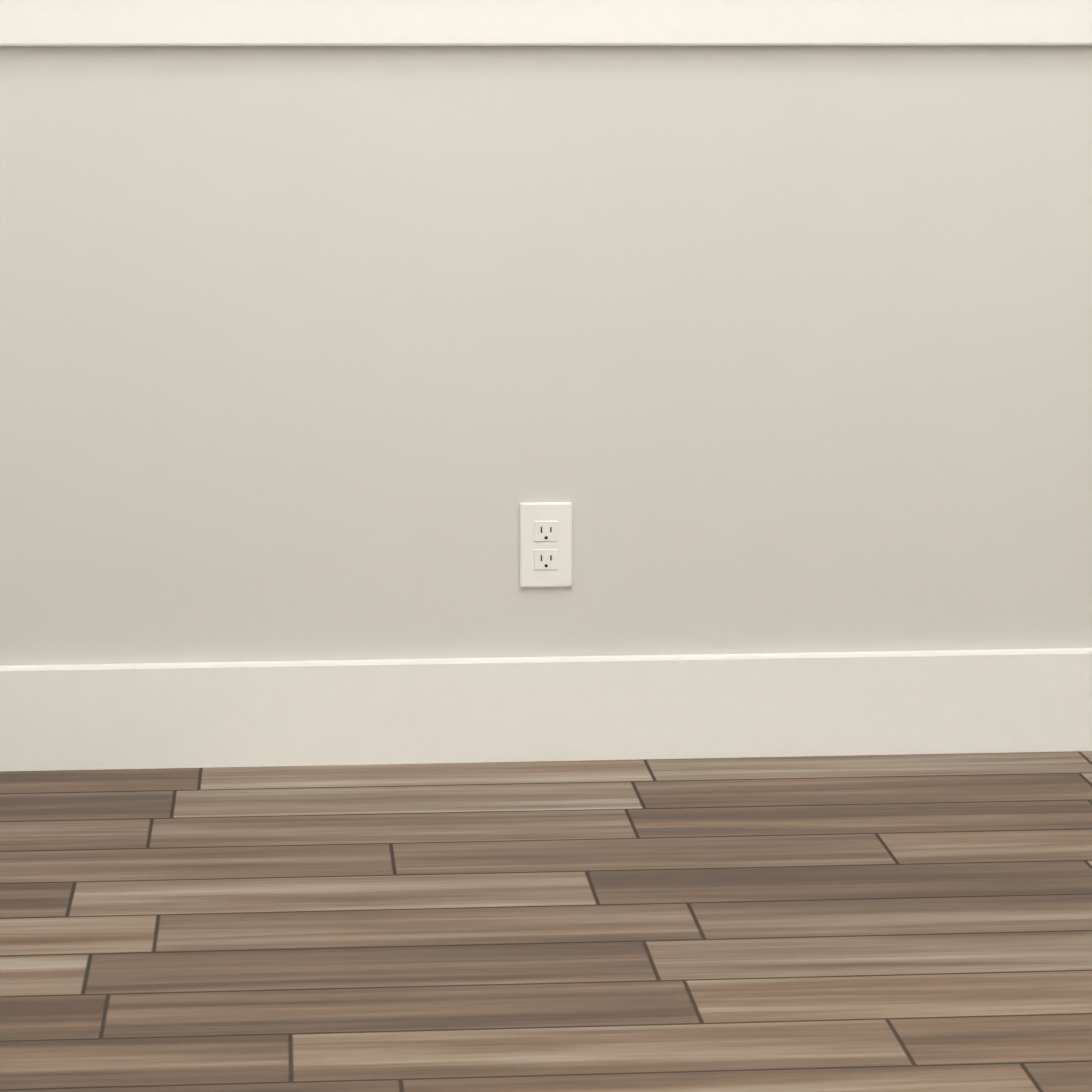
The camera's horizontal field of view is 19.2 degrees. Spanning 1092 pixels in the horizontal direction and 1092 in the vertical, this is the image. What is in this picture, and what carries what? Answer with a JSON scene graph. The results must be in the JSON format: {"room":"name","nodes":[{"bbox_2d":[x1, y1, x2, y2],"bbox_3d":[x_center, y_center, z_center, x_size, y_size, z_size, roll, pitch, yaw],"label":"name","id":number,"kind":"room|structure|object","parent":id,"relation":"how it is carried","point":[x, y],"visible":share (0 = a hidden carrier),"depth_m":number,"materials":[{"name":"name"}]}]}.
{"room":"empty room","nodes":[
{"label":"empty room","id":0,"kind":"room"},
{"bbox_2d":[0,751,1091,1091],"bbox_3d":[0.332,0.766,1.982,3.440,0.120,5.415,-1,9,-5],"label":"floor","id":1,"kind":"structure","parent":0,"point":[886,923],"depth_m":3.65,"materials":[{"name":"brown wood"}]},
{"bbox_2d":[0,45,1091,664],"bbox_3d":[0.118,-1.072,4.332,3.440,2.740,0.160,-1,9,-5],"label":"wall","id":2,"kind":"structure","parent":0,"point":[334,353],"depth_m":4.38,"materials":[{"name":"paint"}]},
{"bbox_2d":[0,648,1091,770],"bbox_3d":[0.125,0.222,4.458,3.120,0.145,0.016,-1,9,-5],"label":"baseboard","id":3,"kind":"structure","parent":2,"relation":"attached to","point":[289,713],"depth_m":4.44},
{"bbox_2d":[520,502,571,587],"bbox_3d":[0.000,-0.001,4.415,0.072,0.118,0.008,-1,9,-5],"label":"electrical outlet","id":4,"kind":"object","parent":2,"relation":"attached to","point":[545,544],"visible":1,"depth_m":4.41,"materials":[{"name":"white plastic"}]},
{"bbox_2d":[0,0,1091,45],"bbox_3d":[0.123,-0.737,4.326,2.510,0.130,0.113,-1,9,-5],"label":"chair rail","id":5,"kind":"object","parent":2,"relation":"attached to","point":[541,22],"depth_m":4.29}
]}

